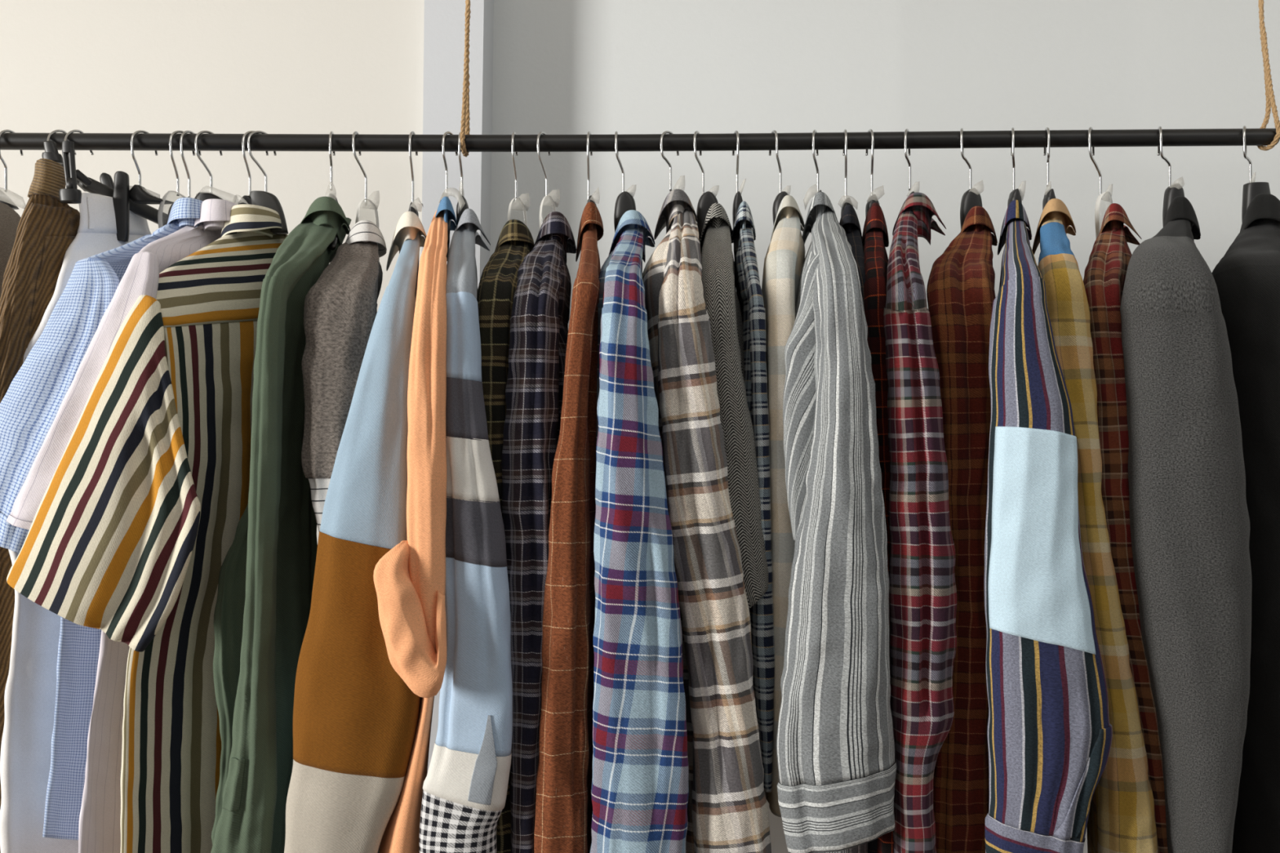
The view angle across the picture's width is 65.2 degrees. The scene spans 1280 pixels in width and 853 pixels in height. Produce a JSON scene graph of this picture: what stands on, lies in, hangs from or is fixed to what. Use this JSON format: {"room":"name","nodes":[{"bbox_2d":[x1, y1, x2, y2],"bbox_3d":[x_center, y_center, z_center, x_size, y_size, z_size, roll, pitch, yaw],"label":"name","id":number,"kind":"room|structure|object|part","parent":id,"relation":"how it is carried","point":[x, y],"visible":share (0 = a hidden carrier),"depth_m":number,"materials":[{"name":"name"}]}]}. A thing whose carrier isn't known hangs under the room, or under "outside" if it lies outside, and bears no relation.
{"room":"clothing store","nodes":[
{"label":"clothing store","id":0,"kind":"room"},
{"bbox_2d":[0,192,151,852],"bbox_3d":[-0.797,0.215,1.447,0.082,1.109,0.241,0,0,33],"label":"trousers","id":1,"kind":"object","parent":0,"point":[30,691],"visible":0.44,"depth_m":1.37,"materials":[{"name":"fabric"}]},
{"bbox_2d":[0,0,424,542],"bbox_3d":[-2.208,0.113,2.020,3.584,2.720,0.140,0,0,0],"label":"wall","id":2,"kind":"structure","parent":0,"point":[87,66],"depth_m":1.95,"materials":[{"name":"beige paint"}]},
{"bbox_2d":[421,0,493,773],"bbox_3d":[-0.366,0.113,2.007,0.146,2.720,0.175,0,0,0],"label":"column","id":3,"kind":"structure","parent":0,"point":[444,21],"depth_m":1.92,"materials":[{"name":"white paint"}]},
{"bbox_2d":[489,0,1279,852],"bbox_3d":[1.243,0.113,2.115,3.194,2.720,0.140,0,0,0],"label":"wall","id":4,"kind":"structure","parent":0,"point":[561,67],"depth_m":2.04,"materials":[{"name":"grey paint"}]},
{"bbox_3d":[-0.580,-1.287,1.168,6.840,0.080,2.035,0,0,0],"label":"ceiling","id":5,"kind":"structure","parent":0,"visible":0},
{"bbox_2d":[459,0,471,156],"bbox_3d":[-0.257,-0.826,1.500,0.021,0.841,0.040,0,0,0],"label":"jute rope","id":6,"kind":"object","parent":5,"relation":"hanging from","point":[464,128],"visible":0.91,"depth_m":1.49,"materials":[{"name":"brown fabric"}]},
{"bbox_2d":[0,128,1279,151],"bbox_3d":[-0.084,-0.430,1.500,2.073,0.034,0.025,0,0,0],"label":"rail","id":7,"kind":"object","parent":6,"relation":"hanging from","point":[1228,136],"visible":0.98,"depth_m":1.49,"materials":[{"name":"black metal"}]},
{"bbox_2d":[0,129,23,209],"bbox_3d":[-0.939,-0.381,1.481,0.049,0.127,0.065,0,0,-37],"label":"hanger","id":8,"kind":"object","parent":7,"relation":"hanging from","point":[4,198],"visible":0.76,"depth_m":1.49,"materials":[{"name":"silver metal"}]},
{"bbox_2d":[0,202,21,297],"bbox_3d":[-0.951,0.210,1.411,0.069,1.069,0.149,0,0,23],"label":"shirt","id":9,"kind":"object","parent":8,"relation":"hanging from","point":[10,219],"visible":0.09,"depth_m":1.44,"materials":[{"name":"brown fabric"}]},
{"bbox_2d":[41,129,86,191],"bbox_3d":[-0.863,-0.406,1.496,0.037,0.081,0.127,0,0,-11],"label":"hanger","id":10,"kind":"object","parent":7,"relation":"hanging from","point":[51,152],"visible":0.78,"depth_m":1.45,"materials":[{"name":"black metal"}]},
{"bbox_2d":[0,158,79,852],"bbox_3d":[-0.846,0.177,1.396,0.061,1.104,0.134,0,0,38],"label":"jacket","id":11,"kind":"object","parent":10,"relation":"hanging from","point":[47,226],"visible":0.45,"depth_m":1.37,"materials":[{"name":"brown fabric"}]},
{"bbox_2d":[58,129,167,242],"bbox_3d":[-0.797,-0.360,1.488,0.108,0.173,0.210,0,0,18],"label":"hanger","id":12,"kind":"object","parent":7,"relation":"hanging from","point":[118,189],"visible":0.94,"depth_m":1.47,"materials":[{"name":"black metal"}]},
{"bbox_2d":[128,129,173,204],"bbox_3d":[-0.727,-0.389,1.498,0.069,0.110,0.045,0,0,0],"label":"hanger","id":13,"kind":"object","parent":7,"relation":"hanging from","point":[139,194],"visible":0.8,"depth_m":1.48,"materials":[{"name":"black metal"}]},
{"bbox_2d":[157,130,195,228],"bbox_3d":[-0.694,-0.342,1.501,0.049,0.203,0.154,0,0,-12],"label":"hanger","id":14,"kind":"object","parent":7,"relation":"hanging from","point":[162,203],"visible":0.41,"depth_m":1.48,"materials":[{"name":"silver metal"}]},
{"bbox_2d":[166,130,201,223],"bbox_3d":[-0.684,-0.339,1.501,0.044,0.209,0.156,0,0,-15],"label":"hanger","id":15,"kind":"object","parent":7,"relation":"hanging from","point":[184,131],"visible":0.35,"depth_m":1.49,"materials":[{"name":"silver metal"}]},
{"bbox_2d":[0,197,203,839],"bbox_3d":[-0.706,0.187,1.454,0.180,1.030,0.438,0,0,30],"label":"shirt","id":16,"kind":"object","parent":15,"relation":"hanging from","point":[32,402],"visible":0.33,"depth_m":1.31,"materials":[{"name":"blue fabric"}]},
{"bbox_2d":[194,130,223,200],"bbox_3d":[-0.631,-0.379,1.482,0.045,0.128,0.069,0,0,-41],"label":"hanger","id":17,"kind":"object","parent":7,"relation":"hanging from","point":[202,196],"visible":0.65,"depth_m":1.48,"materials":[{"name":"silver metal"}]},
{"bbox_2d":[5,198,237,852],"bbox_3d":[-0.637,0.271,1.445,0.164,1.195,0.455,0,0,28],"label":"shirt","id":18,"kind":"object","parent":17,"relation":"hanging from","point":[100,828],"visible":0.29,"depth_m":1.32,"materials":[{"name":"fabric"}]},
{"bbox_2d":[237,130,268,204],"bbox_3d":[-0.584,-0.377,1.495,0.041,0.132,0.052,0,0,0],"label":"hanger","id":19,"kind":"object","parent":7,"relation":"hanging from","point":[246,199],"visible":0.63,"depth_m":1.48,"materials":[{"name":"silver metal"}]},
{"bbox_2d":[247,130,288,235],"bbox_3d":[-0.553,-0.365,1.488,0.049,0.155,0.048,0,0,40],"label":"hanger","id":20,"kind":"object","parent":7,"relation":"hanging from","point":[264,198],"visible":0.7,"depth_m":1.48,"materials":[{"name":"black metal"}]},
{"bbox_2d":[6,204,287,852],"bbox_3d":[-0.611,0.235,1.370,0.214,1.109,0.386,0,0,30],"label":"striped shirt","id":21,"kind":"object","parent":20,"relation":"hanging from","point":[131,535],"visible":0.83,"depth_m":1.31,"materials":[{"name":"fabric"}]},
{"bbox_2d":[328,131,338,262],"bbox_3d":[-0.463,-0.347,1.499,0.024,0.190,0.150,0,0,-18],"label":"hanger","id":22,"kind":"object","parent":7,"relation":"hanging from","point":[332,246],"visible":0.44,"depth_m":1.48,"materials":[{"name":"silver metal"}]},
{"bbox_2d":[210,196,351,852],"bbox_3d":[-0.495,0.200,1.417,0.142,1.060,0.319,0,0,14],"label":"overshirt","id":23,"kind":"object","parent":22,"relation":"hanging from","point":[266,575],"visible":0.94,"depth_m":1.33,"materials":[{"name":"green fabric"}]},
{"bbox_2d":[351,131,379,244],"bbox_3d":[-0.413,-0.334,1.498,0.039,0.217,0.148,0,0,-23],"label":"hanger","id":24,"kind":"object","parent":7,"relation":"hanging from","point":[354,133],"visible":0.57,"depth_m":1.48,"materials":[{"name":"silver metal"}]},
{"bbox_2d":[301,220,386,531],"bbox_3d":[-0.423,0.196,1.483,0.123,0.982,0.396,0,0,-14],"label":"sweater","id":25,"kind":"object","parent":24,"relation":"hanging from","point":[340,308],"visible":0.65,"depth_m":1.29,"materials":[{"name":"grey fabric"}]},
{"bbox_2d":[408,131,418,217],"bbox_3d":[-0.338,-0.341,1.501,0.021,0.202,0.148,0,0,-15],"label":"hanger","id":26,"kind":"object","parent":7,"relation":"hanging from","point":[412,207],"visible":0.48,"depth_m":1.49,"materials":[{"name":"silver metal"}]},
{"bbox_2d":[284,211,426,852],"bbox_3d":[-0.396,0.177,1.459,0.181,0.971,0.438,0,0,-8],"label":"shirt","id":27,"kind":"object","parent":26,"relation":"hanging from","point":[355,719],"visible":0.87,"depth_m":1.25,"materials":[{"name":"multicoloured fabric"}]},
{"bbox_3d":[-0.362,0.289,1.277,0.162,0.313,0.058,0,0,0],"label":"sleeve panel","id":28,"kind":"part","parent":27,"relation":"part of","materials":[{"name":"brown fabric"}]},
{"bbox_2d":[439,131,457,261],"bbox_3d":[-0.283,-0.350,1.502,0.038,0.184,0.147,0,0,-11],"label":"hanger","id":29,"kind":"object","parent":7,"relation":"hanging from","point":[446,133],"visible":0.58,"depth_m":1.49,"materials":[{"name":"silver metal"}]},
{"bbox_2d":[373,196,457,852],"bbox_3d":[-0.322,0.156,1.429,0.136,0.972,0.497,0,0,-17],"label":"shirt","id":30,"kind":"object","parent":29,"relation":"hanging from","point":[410,579],"visible":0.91,"depth_m":1.22,"materials":[{"name":"fabric"}]},
{"bbox_2d":[456,131,468,225],"bbox_3d":[-0.266,-0.344,1.500,0.019,0.196,0.146,0,0,-10],"label":"hanger","id":31,"kind":"object","parent":7,"relation":"hanging from","point":[462,204],"visible":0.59,"depth_m":1.48,"materials":[{"name":"silver metal"}]},
{"bbox_2d":[419,208,512,852],"bbox_3d":[-0.254,0.173,1.452,0.126,0.969,0.445,0,0,-12],"label":"shirt","id":32,"kind":"object","parent":31,"relation":"hanging from","point":[466,781],"visible":0.97,"depth_m":1.24,"materials":[{"name":"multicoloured fabric"}]},
{"bbox_2d":[507,131,527,226],"bbox_3d":[-0.185,-0.333,1.500,0.032,0.217,0.144,0,0,-16],"label":"hanger","id":33,"kind":"object","parent":7,"relation":"hanging from","point":[513,133],"visible":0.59,"depth_m":1.48,"materials":[{"name":"silver metal"}]},
{"bbox_2d":[476,219,533,852],"bbox_3d":[-0.198,0.195,1.480,0.085,0.982,0.386,0,0,-8],"label":"plaid shirt","id":34,"kind":"object","parent":33,"relation":"hanging from","point":[497,286],"visible":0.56,"depth_m":1.30,"materials":[{"name":"black fabric"}]},
{"bbox_2d":[536,131,555,229],"bbox_3d":[-0.136,-0.339,1.500,0.035,0.205,0.144,0,0,0],"label":"hanger","id":35,"kind":"object","parent":7,"relation":"hanging from","point":[540,132],"visible":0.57,"depth_m":1.48,"materials":[{"name":"silver metal"}]},
{"bbox_2d":[501,211,576,852],"bbox_3d":[-0.139,0.184,1.470,0.118,0.983,0.402,0,0,0],"label":"plaid shirt","id":36,"kind":"object","parent":35,"relation":"hanging from","point":[540,313],"visible":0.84,"depth_m":1.28,"materials":[{"name":"fabric"}]},
{"bbox_2d":[586,131,596,205],"bbox_3d":[-0.071,-0.347,1.500,0.020,0.190,0.144,0,0,-5],"label":"hanger","id":37,"kind":"object","parent":7,"relation":"hanging from","point":[590,198],"visible":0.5,"depth_m":1.49,"materials":[{"name":"silver metal"}]},
{"bbox_2d":[533,201,604,852],"bbox_3d":[-0.092,0.172,1.463,0.100,0.988,0.420,0,0,0],"label":"checked shirt","id":38,"kind":"object","parent":37,"relation":"hanging from","point":[564,775],"visible":0.94,"depth_m":1.26,"materials":[{"name":"brown fabric"}]},
{"bbox_2d":[613,131,635,232],"bbox_3d":[-0.022,-0.340,1.500,0.034,0.206,0.144,0,0,0],"label":"hanger","id":39,"kind":"object","parent":7,"relation":"hanging from","point":[624,202],"visible":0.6,"depth_m":1.48,"materials":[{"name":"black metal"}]},
{"bbox_2d":[590,209,688,852],"bbox_3d":[-0.008,0.170,1.442,0.136,0.960,0.458,0,0,0],"label":"plaid shirt","id":40,"kind":"object","parent":39,"relation":"hanging from","point":[640,790],"visible":0.99,"depth_m":1.23,"materials":[{"name":"blue fabric"}]},
{"bbox_2d":[660,130,679,230],"bbox_3d":[0.048,-0.354,1.500,0.037,0.179,0.144,0,0,0],"label":"hanger","id":41,"kind":"object","parent":7,"relation":"hanging from","point":[665,131],"visible":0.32,"depth_m":1.49,"materials":[{"name":"silver metal"}]},
{"bbox_2d":[641,188,771,852],"bbox_3d":[0.085,0.163,1.459,0.175,1.004,0.433,0,0,0],"label":"plaid shirt","id":42,"kind":"object","parent":41,"relation":"hanging from","point":[727,808],"visible":0.91,"depth_m":1.25,"materials":[{"name":"beige fabric"}]},
{"bbox_2d":[693,130,718,242],"bbox_3d":[0.099,-0.344,1.500,0.039,0.199,0.144,0,0,0],"label":"hanger","id":43,"kind":"object","parent":7,"relation":"hanging from","point":[707,198],"visible":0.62,"depth_m":1.48,"materials":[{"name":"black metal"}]},
{"bbox_2d":[699,203,768,798],"bbox_3d":[0.136,0.181,1.480,0.108,1.002,0.387,0,0,7],"label":"jacket","id":44,"kind":"object","parent":43,"relation":"hanging from","point":[717,263],"visible":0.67,"depth_m":1.30,"materials":[{"name":"grey fabric"}]},
{"bbox_2d":[732,130,742,259],"bbox_3d":[0.148,-0.345,1.500,0.020,0.197,0.145,0,0,3],"label":"hanger","id":45,"kind":"object","parent":7,"relation":"hanging from","point":[738,199],"visible":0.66,"depth_m":1.48,"materials":[{"name":"silver metal"}]},
{"bbox_2d":[730,200,774,792],"bbox_3d":[0.167,0.078,1.489,0.068,0.802,0.366,0,0,7],"label":"shirt","id":46,"kind":"object","parent":45,"relation":"hanging from","point":[748,286],"visible":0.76,"depth_m":1.31,"materials":[{"name":"black fabric"}]},
{"bbox_2d":[768,129,788,226],"bbox_3d":[0.211,-0.347,1.500,0.034,0.194,0.145,0,0,3],"label":"hanger","id":47,"kind":"object","parent":7,"relation":"hanging from","point":[780,197],"visible":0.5,"depth_m":1.48,"materials":[{"name":"silver metal"}]},
{"bbox_2d":[761,195,804,817],"bbox_3d":[0.217,0.096,1.490,0.075,0.856,0.369,0,0,8],"label":"plaid shirt","id":48,"kind":"object","parent":47,"relation":"hanging from","point":[784,257],"visible":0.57,"depth_m":1.31,"materials":[{"name":"beige fabric"}]},
{"bbox_2d":[812,129,822,192],"bbox_3d":[0.261,-0.352,1.501,0.031,0.185,0.146,0,0,10],"label":"hanger","id":49,"kind":"object","parent":7,"relation":"hanging from","point":[814,131],"visible":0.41,"depth_m":1.49,"materials":[{"name":"silver metal"}]},
{"bbox_2d":[776,191,897,852],"bbox_3d":[0.277,0.160,1.445,0.151,0.991,0.465,0,0,10],"label":"striped shirt","id":50,"kind":"object","parent":49,"relation":"hanging from","point":[836,751],"visible":0.96,"depth_m":1.23,"materials":[{"name":"grey fabric"}]},
{"bbox_2d":[840,128,853,216],"bbox_3d":[0.311,-0.345,1.500,0.029,0.201,0.147,0,0,10],"label":"hanger","id":51,"kind":"object","parent":7,"relation":"hanging from","point":[847,201],"visible":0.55,"depth_m":1.49,"materials":[{"name":"silver metal"}]},
{"bbox_2d":[839,204,877,852],"bbox_3d":[0.336,0.188,1.497,0.087,1.013,0.366,0,0,14],"label":"shirt","id":52,"kind":"object","parent":51,"relation":"hanging from","point":[849,221],"visible":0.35,"depth_m":1.42,"materials":[{"name":"fabric"}]},
{"bbox_2d":[865,128,879,217],"bbox_3d":[0.351,-0.348,1.500,0.026,0.195,0.147,0,0,9],"label":"hanger","id":53,"kind":"object","parent":7,"relation":"hanging from","point":[873,198],"visible":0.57,"depth_m":1.48,"materials":[{"name":"silver metal"}]},
{"bbox_2d":[862,202,893,852],"bbox_3d":[0.360,0.183,1.488,0.064,1.007,0.383,0,0,14],"label":"plaid shirt","id":54,"kind":"object","parent":53,"relation":"hanging from","point":[875,240],"visible":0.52,"depth_m":1.31,"materials":[{"name":"fabric"}]},
{"bbox_2d":[903,128,914,196],"bbox_3d":[0.406,-0.355,1.500,0.022,0.182,0.149,0,0,10],"label":"hanger","id":55,"kind":"object","parent":7,"relation":"hanging from","point":[907,129],"visible":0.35,"depth_m":1.49,"materials":[{"name":"silver metal"}]},
{"bbox_2d":[883,192,956,852],"bbox_3d":[0.402,0.162,1.450,0.097,0.997,0.451,0,0,16],"label":"plaid shirt","id":56,"kind":"object","parent":55,"relation":"hanging from","point":[922,590],"visible":0.98,"depth_m":1.25,"materials":[{"name":"red fabric"}]},
{"bbox_2d":[960,128,982,229],"bbox_3d":[0.495,-0.346,1.500,0.033,0.203,0.150,0,0,10],"label":"hanger","id":57,"kind":"object","parent":7,"relation":"hanging from","point":[971,197],"visible":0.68,"depth_m":1.48,"materials":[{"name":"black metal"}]},
{"bbox_2d":[926,205,997,852],"bbox_3d":[0.485,0.185,1.475,0.098,1.003,0.408,0,0,20],"label":"plaid shirt","id":58,"kind":"object","parent":57,"relation":"hanging from","point":[961,292],"visible":0.73,"depth_m":1.29,"materials":[{"name":"brown fabric"}]},
{"bbox_2d":[1007,127,1022,207],"bbox_3d":[0.564,-0.353,1.499,0.025,0.190,0.154,0,0,19],"label":"hanger","id":59,"kind":"object","parent":7,"relation":"hanging from","point":[1015,194],"visible":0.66,"depth_m":1.48,"materials":[{"name":"silver metal"}]},
{"bbox_2d":[984,200,1112,852],"bbox_3d":[0.586,0.163,1.435,0.148,0.976,0.502,0,0,22],"label":"striped shirt","id":60,"kind":"object","parent":59,"relation":"hanging from","point":[1050,733],"visible":1,"depth_m":1.22,"materials":[{"name":"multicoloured fabric"}]},
{"bbox_2d":[1042,127,1055,210],"bbox_3d":[0.614,-0.354,1.500,0.019,0.188,0.155,0,0,22],"label":"hanger","id":61,"kind":"object","parent":7,"relation":"hanging from","point":[1050,194],"visible":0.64,"depth_m":1.48,"materials":[{"name":"silver metal"}]},
{"bbox_2d":[1031,198,1158,852],"bbox_3d":[0.658,0.172,1.470,0.155,0.996,0.473,0,0,21],"label":"plaid shirt","id":62,"kind":"object","parent":61,"relation":"hanging from","point":[1121,818],"visible":0.77,"depth_m":1.27,"materials":[{"name":"yellow fabric"}]},
{"bbox_3d":[0.573,-0.245,1.372,0.048,0.092,0.137,0,0,23],"label":"shoulder panel","id":63,"kind":"part","parent":62,"relation":"part of","materials":[{"name":"blue fabric"}]},
{"bbox_2d":[1088,126,1112,239],"bbox_3d":[0.694,-0.347,1.501,0.033,0.205,0.157,0,0,32],"label":"hanger","id":64,"kind":"object","parent":7,"relation":"hanging from","point":[1091,154],"visible":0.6,"depth_m":1.49,"materials":[{"name":"silver metal"}]},
{"bbox_2d":[1083,203,1168,852],"bbox_3d":[0.747,0.181,1.484,0.169,1.003,0.477,0,0,28],"label":"plaid shirt","id":65,"kind":"object","parent":64,"relation":"hanging from","point":[1105,271],"visible":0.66,"depth_m":1.30,"materials":[{"name":"brown fabric"}]},
{"bbox_2d":[1157,125,1184,225],"bbox_3d":[0.797,-0.345,1.502,0.036,0.210,0.162,0,0,23],"label":"hanger","id":66,"kind":"object","parent":7,"relation":"hanging from","point":[1174,190],"visible":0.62,"depth_m":1.48,"materials":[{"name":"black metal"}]},
{"bbox_2d":[1120,195,1252,852],"bbox_3d":[0.798,0.172,1.443,0.148,1.005,0.534,0,0,32],"label":"coat","id":67,"kind":"object","parent":66,"relation":"hanging from","point":[1189,520],"visible":0.99,"depth_m":1.23,"materials":[{"name":"grey fabric"}]},
{"bbox_2d":[1241,125,1271,222],"bbox_3d":[0.927,-0.346,1.500,0.039,0.211,0.168,0,0,36],"label":"hanger","id":68,"kind":"object","parent":7,"relation":"hanging from","point":[1251,189],"visible":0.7,"depth_m":1.48,"materials":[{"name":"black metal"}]},
{"bbox_2d":[1211,193,1279,852],"bbox_3d":[0.947,0.181,1.461,0.164,1.030,0.489,0,0,39],"label":"coat","id":69,"kind":"object","parent":68,"relation":"hanging from","point":[1246,278],"visible":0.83,"depth_m":1.29,"materials":[{"name":"fabric"}]},
{"bbox_2d":[1256,0,1279,151],"bbox_3d":[0.940,-0.831,1.500,0.032,0.832,0.040,0,0,0],"label":"jute rope","id":70,"kind":"object","parent":5,"relation":"hanging from","point":[1270,100],"visible":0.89,"depth_m":1.49,"materials":[{"name":"beige fabric"}]}
]}

